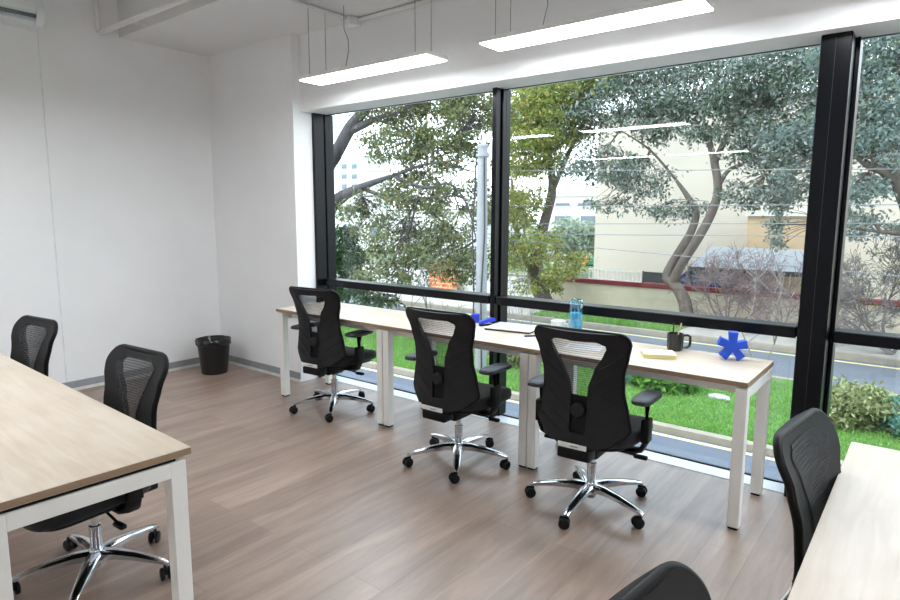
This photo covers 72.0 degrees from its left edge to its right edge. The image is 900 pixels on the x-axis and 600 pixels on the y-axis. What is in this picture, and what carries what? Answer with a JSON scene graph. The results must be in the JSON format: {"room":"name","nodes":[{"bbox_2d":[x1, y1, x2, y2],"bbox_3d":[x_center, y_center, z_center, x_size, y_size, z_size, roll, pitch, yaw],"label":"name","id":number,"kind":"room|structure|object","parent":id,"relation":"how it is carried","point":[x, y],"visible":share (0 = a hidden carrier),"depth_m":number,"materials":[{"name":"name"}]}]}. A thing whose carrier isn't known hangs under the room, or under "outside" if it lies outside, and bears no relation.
{"room":"open-plan office","nodes":[
{"label":"open-plan office","id":0,"kind":"room"},
{"bbox_2d":[0,0,219,382],"bbox_3d":[-4.516,-0.774,3.656,0.150,3.550,7.750,6,10,38],"label":"wall","id":1,"kind":"structure","parent":0,"point":[128,130],"depth_m":5.40,"materials":[{"name":"paint"}]},
{"bbox_2d":[0,0,44,30],"bbox_3d":[-3.466,-2.222,4.489,0.219,0.294,0.855,6,10,38],"label":"air conditioner","id":2,"kind":"object","parent":1,"relation":"attached to","point":[26,14],"visible":1,"depth_m":4.69,"materials":[{"name":"white plastic"}]},
{"bbox_2d":[37,30,66,381],"bbox_3d":[-3.283,-1.007,5.074,0.003,3.470,0.008,6,10,38],"label":"trim","id":3,"kind":"structure","parent":1,"relation":"attached to","point":[37,30],"depth_m":5.10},
{"bbox_2d":[62,357,199,390],"bbox_3d":[-4.576,0.969,3.695,0.016,0.085,7.068,6,10,38],"label":"baseboard","id":4,"kind":"structure","parent":1,"relation":"attached to","point":[81,384],"depth_m":5.53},
{"bbox_2d":[94,0,189,34],"bbox_3d":[-0.089,-2.191,3.050,7.270,0.536,0.205,6,10,38],"label":"conduit pipe","id":5,"kind":"object","parent":1,"relation":"attached to","point":[134,19],"visible":1,"depth_m":4.92,"materials":[{"name":"white metal"}]},
{"bbox_2d":[7,364,793,599],"bbox_3d":[-1.034,1.527,1.000,9.280,0.250,7.450,6,10,38],"label":"floor","id":6,"kind":"structure","parent":0,"point":[283,505],"depth_m":3.12,"materials":[{"name":"brown wood"}]},
{"bbox_2d":[10,315,57,375],"bbox_3d":[-2.471,0.596,3.330,0.632,0.939,0.606,6,10,35],"label":"office chair","id":7,"kind":"object","parent":6,"relation":"on","point":[32,337],"visible":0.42,"depth_m":3.47,"materials":[{"name":"black fabric"}]},
{"bbox_2d":[12,344,170,599],"bbox_3d":[-1.495,0.703,2.590,0.650,0.939,0.604,5,9,32],"label":"office chair","id":8,"kind":"object","parent":6,"relation":"on","point":[142,405],"visible":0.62,"depth_m":2.60,"materials":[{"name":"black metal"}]},
{"bbox_2d":[0,353,193,599],"bbox_3d":[-1.981,0.786,2.673,2.398,0.750,0.600,7,10,40],"label":"desk","id":9,"kind":"object","parent":6,"relation":"on","point":[63,450],"visible":1,"depth_m":2.07,"materials":[{"name":"laminate"}]},
{"bbox_2d":[195,335,230,374],"bbox_3d":[-2.279,0.533,5.983,0.333,0.335,0.333,6,10,38],"label":"waste bin","id":10,"kind":"object","parent":6,"relation":"on","point":[213,351],"visible":1,"depth_m":5.88,"materials":[{"name":"black plastic"}]},
{"bbox_2d":[289,286,375,422],"bbox_3d":[-0.893,0.368,4.849,0.669,0.984,0.656,5,9,32],"label":"office chair","id":11,"kind":"object","parent":6,"relation":"on","point":[323,352],"visible":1,"depth_m":4.64,"materials":[{"name":"black fabric"}]},
{"bbox_2d":[276,302,422,425],"bbox_3d":[-0.791,0.464,5.017,1.202,0.750,0.572,6,10,38],"label":"desk","id":12,"kind":"object","parent":6,"relation":"on","point":[368,318],"visible":0.49,"depth_m":4.92,"materials":[{"name":"laminate"}]},
{"bbox_2d":[402,306,511,483],"bbox_3d":[0.073,0.515,3.816,0.683,0.984,0.668,6,10,37],"label":"office chair","id":13,"kind":"object","parent":6,"relation":"on","point":[453,391],"visible":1,"depth_m":3.61,"materials":[{"name":"black fabric"}]},
{"bbox_2d":[380,319,565,467],"bbox_3d":[0.154,0.570,4.278,1.202,0.750,0.572,6,10,38],"label":"desk","id":14,"kind":"object","parent":6,"relation":"on","point":[512,343],"visible":0.48,"depth_m":4.01,"materials":[{"name":"laminate"}]},
{"bbox_2d":[471,313,479,322],"bbox_3d":[0.185,0.131,4.501,0.052,0.060,0.050,3,8,18],"label":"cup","id":15,"kind":"object","parent":14,"relation":"on","point":[476,316],"visible":0.64,"depth_m":4.48,"materials":[{"name":"blue plastic"}]},
{"bbox_2d":[479,317,495,325],"bbox_3d":[0.262,0.153,4.358,0.120,0.055,0.032,-3,9,-22],"label":"stapler","id":16,"kind":"object","parent":14,"relation":"on","point":[490,319],"visible":0.82,"depth_m":4.34,"materials":[{"name":"blue plastic"}]},
{"bbox_2d":[484,322,535,333],"bbox_3d":[0.438,0.189,4.230,0.332,0.017,0.252,5,9,29],"label":"laptop","id":17,"kind":"object","parent":14,"relation":"on","point":[499,326],"visible":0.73,"depth_m":4.19,"materials":[{"name":"white plastic"}]},
{"bbox_2d":[551,319,568,326],"bbox_3d":[0.716,0.177,4.079,0.100,0.087,0.112,-2,8,-13],"label":"mug","id":18,"kind":"object","parent":14,"relation":"on","point":[554,322],"visible":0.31,"depth_m":4.04,"materials":[{"name":"white ceramic"}]},
{"bbox_2d":[524,324,662,529],"bbox_3d":[0.734,0.602,3.211,0.675,0.984,0.656,6,10,35],"label":"office chair","id":19,"kind":"object","parent":6,"relation":"on","point":[584,428],"visible":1,"depth_m":3.04,"materials":[{"name":"black fabric"}]},
{"bbox_2d":[526,338,773,530],"bbox_3d":[1.098,0.677,3.539,1.202,0.750,0.572,6,10,38],"label":"desk","id":20,"kind":"object","parent":6,"relation":"on","point":[746,376],"visible":0.78,"depth_m":3.30,"materials":[{"name":"laminate"}]},
{"bbox_2d":[569,298,583,328],"bbox_3d":[0.813,0.113,3.998,0.092,0.238,0.092,6,10,38],"label":"water bottle","id":21,"kind":"object","parent":20,"relation":"on","point":[576,321],"visible":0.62,"depth_m":3.97,"materials":[{"name":"blue plastic"}]},
{"bbox_2d":[564,343,603,350],"bbox_3d":[0.793,0.279,3.663,0.210,0.002,0.150,4,9,24],"label":"paper sheet","id":22,"kind":"object","parent":20,"relation":"on","point":[570,345],"visible":1,"depth_m":3.65,"materials":[{"name":"white paper"}]},
{"bbox_2d":[600,346,640,351],"bbox_3d":[1.009,0.282,3.645,0.140,0.002,0.200,-6,10,-39],"label":"paper sheet","id":23,"kind":"object","parent":20,"relation":"on","point":[633,348],"visible":0.14,"depth_m":3.60,"materials":[{"name":"white paper"}]},
{"bbox_2d":[641,349,676,359],"bbox_3d":[1.155,0.301,3.435,0.172,0.024,0.132,2,8,10],"label":"notepad","id":24,"kind":"object","parent":20,"relation":"on","point":[646,353],"visible":1,"depth_m":3.39,"materials":[{"name":"yellow paper"}]},
{"bbox_2d":[667,332,691,351],"bbox_3d":[1.321,0.241,3.592,0.130,0.100,0.094,-3,9,-24],"label":"mug","id":25,"kind":"object","parent":20,"relation":"on","point":[675,342],"visible":0.98,"depth_m":3.56,"materials":[{"name":"black ceramic"}]},
{"bbox_2d":[717,331,747,360],"bbox_3d":[1.529,0.247,3.354,0.152,0.154,0.052,3,8,16],"label":"ornament","id":26,"kind":"object","parent":20,"relation":"on","point":[731,345],"visible":1,"depth_m":3.33,"materials":[{"name":"blue plastic"}]},
{"bbox_2d":[609,561,710,599],"bbox_3d":[0.416,0.951,0.839,0.657,0.944,0.643,-8,11,-44],"label":"office chair","id":27,"kind":"object","parent":6,"relation":"on","point":[669,580],"visible":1,"depth_m":1.03,"materials":[{"name":"black plastic"}]},
{"bbox_2d":[773,408,840,599],"bbox_3d":[1.199,0.839,1.661,0.631,0.944,0.648,5,9,32],"label":"office chair","id":28,"kind":"object","parent":6,"relation":"on","point":[806,448],"visible":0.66,"depth_m":1.73,"materials":[{"name":"black fabric"}]},
{"bbox_2d":[787,442,899,599],"bbox_3d":[1.253,0.966,1.467,0.700,0.750,1.348,6,10,38],"label":"desk","id":29,"kind":"object","parent":6,"relation":"on","point":[853,552],"visible":1,"depth_m":1.51,"materials":[{"name":"laminate"}]},
{"bbox_2d":[207,0,899,381],"bbox_3d":[1.270,-0.747,3.619,8.980,3.550,0.400,6,10,38],"label":"wall","id":30,"kind":"structure","parent":0,"point":[261,112],"depth_m":4.93,"materials":[{"name":"paint"}]},
{"bbox_2d":[229,355,300,381],"bbox_3d":[-1.879,0.651,6.052,1.300,0.085,0.016,6,10,38],"label":"baseboard","id":31,"kind":"structure","parent":30,"relation":"attached to","point":[257,366],"depth_m":6.02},
{"bbox_2d":[117,0,421,56],"bbox_3d":[0.921,-2.192,2.964,8.980,0.509,0.915,6,10,38],"label":"ceiling","id":32,"kind":"structure","parent":30,"relation":"attached to","point":[206,28],"depth_m":4.97,"materials":[{"name":"paint"}]},
{"bbox_2d":[285,0,438,28],"bbox_3d":[1.670,-1.819,2.392,6.995,0.065,0.935,6,10,38],"label":"conduit pipe","id":33,"kind":"object","parent":30,"relation":"attached to","point":[350,21],"visible":1,"depth_m":4.64,"materials":[{"name":"white metal"}]},
{"bbox_2d":[298,6,447,84],"bbox_3d":[-0.578,-1.866,4.322,1.270,0.522,0.220,6,10,38],"label":"ceiling light","id":34,"kind":"object","parent":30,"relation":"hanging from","point":[423,57],"visible":0.94,"depth_m":4.27,"materials":[{"name":"white plastic"}]},
{"bbox_2d":[300,54,445,84],"bbox_3d":[-0.579,-1.610,4.358,1.254,0.006,0.204,6,10,38],"label":"diffuser","id":35,"kind":"object","parent":34,"relation":"attached to","point":[405,61],"depth_m":4.26,"materials":[{"name":"white plastic"}]},
{"bbox_2d":[312,91,492,393],"bbox_3d":[-0.420,-0.394,5.155,1.905,2.406,0.220,6,10,38],"label":"window","id":36,"kind":"structure","parent":30,"relation":"in","point":[322,124],"depth_m":5.61,"materials":[{"name":"black metal"}]},
{"bbox_2d":[322,375,783,493],"bbox_3d":[1.832,1.155,3.553,7.680,0.204,0.149,6,10,38],"label":"trim","id":37,"kind":"structure","parent":30,"relation":"attached to","point":[710,470],"depth_m":3.88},
{"bbox_2d":[489,44,820,483],"bbox_3d":[1.139,-0.223,3.971,2.024,2.406,0.165,6,10,38],"label":"window","id":38,"kind":"structure","parent":30,"relation":"in","point":[500,299],"depth_m":4.39,"materials":[{"name":"black metal"}]},
{"bbox_2d":[784,31,899,496],"bbox_3d":[3.064,0.001,2.411,2.951,2.406,0.252,6,10,38],"label":"window","id":39,"kind":"structure","parent":30,"relation":"in","point":[824,335],"depth_m":3.15,"materials":[{"name":"black metal"}]},
{"bbox_2d":[478,0,714,50],"bbox_3d":[0.733,-1.718,3.297,1.270,0.522,0.220,6,10,38],"label":"ceiling light","id":40,"kind":"object","parent":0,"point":[660,10],"visible":1,"depth_m":3.25,"materials":[{"name":"white plastic"}]},
{"label":"outside","id":41,"kind":"structure","parent":0,"visible":0},
{"bbox_2d":[341,326,899,460],"bbox_3d":[2.549,1.520,11.628,70.000,0.260,3.780,6,10,38],"label":"lawn","id":42,"kind":"structure","parent":41,"point":[516,382],"depth_m":9.73,"materials":[{"name":"green plant"}]},
{"bbox_2d":[335,224,405,308],"bbox_3d":[-2.211,-0.545,15.705,1.398,2.808,2.822,-7,10,-40],"label":"shrub","id":43,"kind":"object","parent":42,"relation":"on","point":[346,245],"visible":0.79,"depth_m":15.80,"materials":[{"name":"green plant"}]},
{"bbox_2d":[385,267,464,312],"bbox_3d":[-0.620,0.101,15.748,2.948,2.293,1.723,6,10,38],"label":"bare shrub","id":44,"kind":"object","parent":42,"relation":"on","point":[425,275],"visible":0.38,"depth_m":15.50,"materials":[{"name":"brown plant"}]},
{"bbox_2d":[334,93,523,294],"bbox_3d":[-1.528,-2.092,14.694,6.484,6.809,3.134,2,8,12],"label":"street tree","id":45,"kind":"object","parent":42,"relation":"on","point":[454,110],"visible":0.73,"depth_m":14.03,"materials":[{"name":"green plant"}]},
{"bbox_2d":[472,144,488,369],"bbox_3d":[0.587,-0.731,11.644,0.307,4.300,0.260,6,10,38],"label":"utility pole","id":46,"kind":"object","parent":42,"relation":"on","point":[481,166],"visible":0.84,"depth_m":11.50,"materials":[{"name":"metal"}]},
{"bbox_2d":[486,352,519,366],"bbox_3d":[1.207,1.064,12.271,1.034,0.631,0.911,6,10,38],"label":"shrub","id":47,"kind":"object","parent":42,"relation":"on","point":[511,359],"visible":0.28,"depth_m":12.09,"materials":[{"name":"green plant"}]},
{"bbox_2d":[472,256,559,324],"bbox_3d":[1.449,0.226,12.416,2.186,2.210,1.536,6,10,38],"label":"bare shrub","id":48,"kind":"object","parent":42,"relation":"on","point":[516,318],"visible":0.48,"depth_m":12.57,"materials":[{"name":"brown plant"}]},
{"bbox_2d":[625,374,636,384],"bbox_3d":[3.166,1.302,11.189,0.880,0.492,0.893,6,10,38],"label":"shrub","id":49,"kind":"object","parent":42,"relation":"on","point":[627,379],"visible":0.11,"depth_m":10.85,"materials":[{"name":"green plant"}]},
{"bbox_2d":[627,375,702,395],"bbox_3d":[3.689,1.355,10.645,1.326,0.640,1.024,6,10,38],"label":"shrub","id":50,"kind":"object","parent":42,"relation":"on","point":[663,386],"visible":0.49,"depth_m":10.33,"materials":[{"name":"green plant"}]},
{"bbox_2d":[708,393,729,400],"bbox_3d":[4.387,1.574,10.093,0.372,0.065,0.236,6,10,38],"label":"stepping stone","id":51,"kind":"object","parent":42,"relation":"on","point":[719,396],"visible":0.92,"depth_m":10.04,"materials":[{"name":"white stone"}]},
{"bbox_2d":[742,248,859,387],"bbox_3d":[5.913,0.340,10.826,1.892,2.459,2.005,-4,9,-27],"label":"bare shrub","id":52,"kind":"object","parent":42,"relation":"on","point":[756,279],"visible":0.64,"depth_m":10.82,"materials":[{"name":"brown plant"}]},
{"bbox_2d":[829,374,893,431],"bbox_3d":[5.675,1.487,8.845,1.116,0.771,1.174,6,10,38],"label":"shrub","id":53,"kind":"object","parent":42,"relation":"on","point":[842,418],"visible":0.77,"depth_m":8.59,"materials":[{"name":"green plant"}]},
{"bbox_2d":[835,378,899,432],"bbox_3d":[6.016,1.523,8.766,1.183,0.734,1.088,6,10,38],"label":"shrub","id":54,"kind":"object","parent":42,"relation":"on","point":[877,399],"visible":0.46,"depth_m":8.55,"materials":[{"name":"green plant"}]},
{"bbox_2d":[865,390,899,437],"bbox_3d":[6.272,1.600,8.469,1.051,0.626,1.048,1,8,5],"label":"shrub","id":55,"kind":"object","parent":42,"relation":"on","point":[897,423],"visible":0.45,"depth_m":8.43,"materials":[{"name":"green plant"}]},
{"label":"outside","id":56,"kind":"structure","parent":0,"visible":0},
{"bbox_2d":[354,169,898,171],"bbox_3d":[2.673,-3.171,15.185,75.001,2.613,0.017,6,10,38],"label":"overhead cable","id":57,"kind":"object","parent":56,"point":[721,169],"visible":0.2,"depth_m":13.81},
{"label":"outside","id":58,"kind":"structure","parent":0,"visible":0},
{"bbox_2d":[335,223,899,224],"bbox_3d":[2.668,-1.888,15.364,75.000,1.091,0.017,6,10,38],"label":"overhead cable","id":59,"kind":"object","parent":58,"point":[600,223],"visible":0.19,"depth_m":12.95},
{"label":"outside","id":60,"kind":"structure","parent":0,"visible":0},
{"bbox_2d":[391,233,899,236],"bbox_3d":[2.667,-1.633,15.399,75.000,1.302,0.017,6,10,38],"label":"overhead cable","id":61,"kind":"object","parent":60,"point":[391,233],"visible":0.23,"depth_m":13.36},
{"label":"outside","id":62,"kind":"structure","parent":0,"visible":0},
{"bbox_2d":[335,223,899,276],"bbox_3d":[2.666,-1.387,15.434,75.001,3.736,0.017,6,10,38],"label":"overhead cable","id":63,"kind":"object","parent":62,"point":[335,223],"visible":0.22,"depth_m":13.52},
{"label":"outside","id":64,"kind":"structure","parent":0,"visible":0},
{"bbox_2d":[533,310,686,331],"bbox_3d":[4.830,0.632,17.920,4.300,0.300,2.880,6,10,38],"label":"verge","id":65,"kind":"structure","parent":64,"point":[555,312],"depth_m":16.64,"materials":[{"name":"green plant"}]},
{"bbox_2d":[523,41,868,326],"bbox_3d":[5.677,-3.059,16.484,9.128,7.681,4.108,6,10,38],"label":"street tree","id":66,"kind":"object","parent":65,"relation":"on","point":[758,96],"visible":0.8,"depth_m":15.41,"materials":[{"name":"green plant"}]},
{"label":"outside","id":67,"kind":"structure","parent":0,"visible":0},
{"bbox_2d":[341,226,593,277],"bbox_3d":[41.206,-6.116,68.114,220.000,0.300,121.700,6,10,38],"label":"ground","id":68,"kind":"structure","parent":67,"point":[582,275],"depth_m":35.64,"materials":[{"name":"grey concrete"}]},
{"bbox_2d":[337,156,391,211],"bbox_3d":[-12.140,-14.695,88.050,5.870,10.800,5.220,6,10,38],"label":"building","id":69,"kind":"structure","parent":68,"relation":"on","point":[346,167],"depth_m":85.75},
{"bbox_2d":[335,212,394,250],"bbox_3d":[-7.526,-6.186,54.662,11.619,3.184,5.220,6,10,38],"label":"building","id":70,"kind":"structure","parent":68,"relation":"on","point":[385,214],"depth_m":51.08,"materials":[{"name":"white paint"}]},
{"bbox_2d":[336,262,533,297],"bbox_3d":[-1.398,-0.899,25.056,12.100,0.920,0.280,6,10,38],"label":"wall","id":71,"kind":"structure","parent":68,"relation":"on","point":[469,288],"depth_m":23.31,"materials":[{"name":"brick"}]},
{"bbox_2d":[429,260,457,289],"bbox_3d":[-0.263,-0.899,23.527,1.200,1.350,0.250,6,10,38],"label":"brick wall","id":72,"kind":"structure","parent":68,"relation":"on","point":[438,284],"depth_m":23.39,"materials":[{"name":"orange brick"}]},
{"bbox_2d":[393,209,526,264],"bbox_3d":[0.615,-4.292,40.713,7.042,3.340,5.220,6,10,38],"label":"building","id":73,"kind":"structure","parent":68,"relation":"on","point":[461,221],"depth_m":37.87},
{"bbox_2d":[546,214,594,269],"bbox_3d":[6.145,-2.724,30.566,3.926,3.068,3.245,6,10,38],"label":"shrub","id":74,"kind":"object","parent":68,"relation":"on","point":[572,227],"visible":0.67,"depth_m":30.03,"materials":[{"name":"green plant"}]},
{"bbox_2d":[546,192,595,265],"bbox_3d":[8.986,-4.455,39.161,3.816,4.472,5.220,6,10,38],"label":"building","id":75,"kind":"structure","parent":68,"relation":"on","point":[577,198],"depth_m":37.05,"materials":[{"name":"white paint"}]},
{"bbox_2d":[544,276,899,333],"bbox_3d":[12.011,0.639,14.189,22.450,0.970,0.320,6,10,38],"label":"wall","id":76,"kind":"structure","parent":68,"relation":"on","point":[646,295],"depth_m":18.61,"materials":[{"name":"beige paint"}]},
{"bbox_2d":[588,268,641,282],"bbox_3d":[5.163,-0.776,19.456,1.755,0.330,0.040,6,10,38],"label":"railing","id":77,"kind":"object","parent":76,"relation":"on","point":[588,268],"visible":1,"depth_m":19.43,"materials":[{"name":"white metal"}]},
{"bbox_2d":[642,271,664,283],"bbox_3d":[6.186,-0.676,18.654,0.791,0.360,0.040,6,10,38],"label":"gate","id":78,"kind":"object","parent":76,"relation":"on","point":[651,277],"visible":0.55,"depth_m":18.69,"materials":[{"name":"grey metal"}]},
{"bbox_2d":[680,271,780,291],"bbox_3d":[8.126,-0.289,19.186,3.800,1.400,1.030,6,10,38],"label":"car","id":79,"kind":"object","parent":68,"relation":"on","point":[684,275],"visible":0.02,"depth_m":18.82,"materials":[{"name":"metal"}]},
{"bbox_2d":[687,246,803,288],"bbox_3d":[8.984,-0.502,18.447,3.290,2.034,1.570,6,10,38],"label":"carport","id":80,"kind":"object","parent":68,"relation":"on","point":[789,270],"visible":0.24,"depth_m":18.32,"materials":[{"name":"grey metal"}]},
{"bbox_2d":[593,91,899,300],"bbox_3d":[16.610,-3.035,19.745,22.100,6.750,8.060,6,10,38],"label":"building","id":81,"kind":"structure","parent":68,"relation":"on","point":[650,238],"depth_m":21.45,"materials":[{"name":"beige paint"}]},
{"bbox_2d":[745,213,806,292],"bbox_3d":[10.289,-1.133,19.147,2.070,3.100,1.130,6,10,38],"label":"building","id":82,"kind":"structure","parent":68,"relation":"on","point":[798,240],"depth_m":18.75,"materials":[{"name":"beige paint"}]},
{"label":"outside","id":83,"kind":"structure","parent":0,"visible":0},
{"bbox_2d":[340,204,899,206],"bbox_3d":[2.670,-2.328,15.303,75.000,0.165,0.017,6,10,38],"label":"overhead cable","id":84,"kind":"object","parent":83,"point":[849,204],"visible":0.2,"depth_m":13.36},
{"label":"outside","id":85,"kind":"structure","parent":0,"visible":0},
{"bbox_2d":[680,327,899,358],"bbox_3d":[28.095,3.247,-0.273,55.000,0.310,2.880,6,10,38],"label":"pavement","id":86,"kind":"structure","parent":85,"point":[855,349],"depth_m":14.48,"materials":[{"name":"grey concrete"}]},
{"bbox_2d":[661,239,798,335],"bbox_3d":[7.433,-0.311,15.954,1.937,2.805,3.609,-7,11,-43],"label":"bare shrub","id":87,"kind":"object","parent":86,"relation":"on","point":[713,274],"visible":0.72,"depth_m":16.00,"materials":[{"name":"brown plant"}]},
{"bbox_2d":[686,251,880,346],"bbox_3d":[8.046,0.090,15.390,2.400,2.986,4.579,-7,10,-40],"label":"bare shrub","id":88,"kind":"object","parent":86,"relation":"on","point":[748,298],"visible":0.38,"depth_m":15.57,"materials":[{"name":"brown plant"}]},
{"bbox_2d":[785,224,899,354],"bbox_3d":[9.226,-0.086,12.884,3.993,3.316,2.887,5,9,33],"label":"bare tree","id":89,"kind":"object","parent":86,"relation":"on","point":[886,308],"visible":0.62,"depth_m":12.91,"materials":[{"name":"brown plant"}]},
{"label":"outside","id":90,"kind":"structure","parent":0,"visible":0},
{"bbox_2d":[371,292,544,314],"bbox_3d":[-16.749,-1.802,34.793,50.700,0.310,2.880,6,10,38],"label":"pavement","id":91,"kind":"structure","parent":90,"point":[526,311],"depth_m":20.57,"materials":[{"name":"grey concrete"}]},
{"bbox_2d":[484,73,640,298],"bbox_3d":[2.952,-3.257,18.747,5.553,7.657,3.283,6,10,38],"label":"street tree","id":92,"kind":"object","parent":91,"relation":"on","point":[531,99],"visible":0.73,"depth_m":18.28,"materials":[{"name":"green plant"}]},
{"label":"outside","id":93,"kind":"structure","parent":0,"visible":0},
{"bbox_2d":[339,366,782,480],"bbox_3d":[-0.117,2.005,8.289,70.000,0.200,4.520,6,10,38],"label":"driveway","id":94,"kind":"structure","parent":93,"point":[711,455],"depth_m":8.14,"materials":[{"name":"grey asphalt"}]},
{"bbox_2d":[361,367,774,460],"bbox_3d":[1.217,1.676,9.946,70.000,0.004,0.080,6,10,38],"label":"yellow line","id":95,"kind":"structure","parent":94,"relation":"on","point":[656,433],"depth_m":8.41,"materials":[{"name":"yellow paint"}]},
{"bbox_2d":[362,361,842,465],"bbox_3d":[1.331,1.713,10.098,70.000,0.290,0.150,6,10,38],"label":"kerb","id":96,"kind":"object","parent":94,"relation":"on","point":[700,435],"depth_m":8.51,"materials":[{"name":"concrete"}]},
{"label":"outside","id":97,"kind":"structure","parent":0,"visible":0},
{"bbox_2d":[341,299,899,393],"bbox_3d":[4.666,1.188,14.287,110.000,0.200,2.750,6,10,38],"label":"road","id":98,"kind":"structure","parent":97,"point":[784,366],"depth_m":12.67,"materials":[{"name":"grey asphalt"}]},
{"bbox_2d":[373,298,899,366],"bbox_3d":[5.571,0.974,15.414,110.000,0.320,0.170,6,10,38],"label":"kerb","id":99,"kind":"object","parent":98,"relation":"on","point":[758,345],"depth_m":15.54,"materials":[{"name":"concrete"}]},
{"bbox_2d":[385,303,899,368],"bbox_3d":[5.364,0.968,15.148,110.000,0.004,0.100,6,10,38],"label":"road line","id":100,"kind":"object","parent":98,"relation":"on","point":[385,303],"depth_m":14.63,"materials":[{"name":"paint"}]},
{"bbox_2d":[745,35,899,252],"bbox_3d":[8.007,-2.190,12.598,2.852,7.066,4.426,-1,8,-8],"label":"street tree","id":101,"kind":"object","parent":98,"relation":"on","point":[879,134],"visible":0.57,"depth_m":11.80,"materials":[{"name":"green plant"}]},
{"bbox_2d":[771,375,898,396],"bbox_3d":[3.767,1.302,13.154,70.000,0.280,0.150,6,10,38],"label":"curb","id":102,"kind":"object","parent":98,"relation":"on","point":[772,376],"depth_m":11.28,"materials":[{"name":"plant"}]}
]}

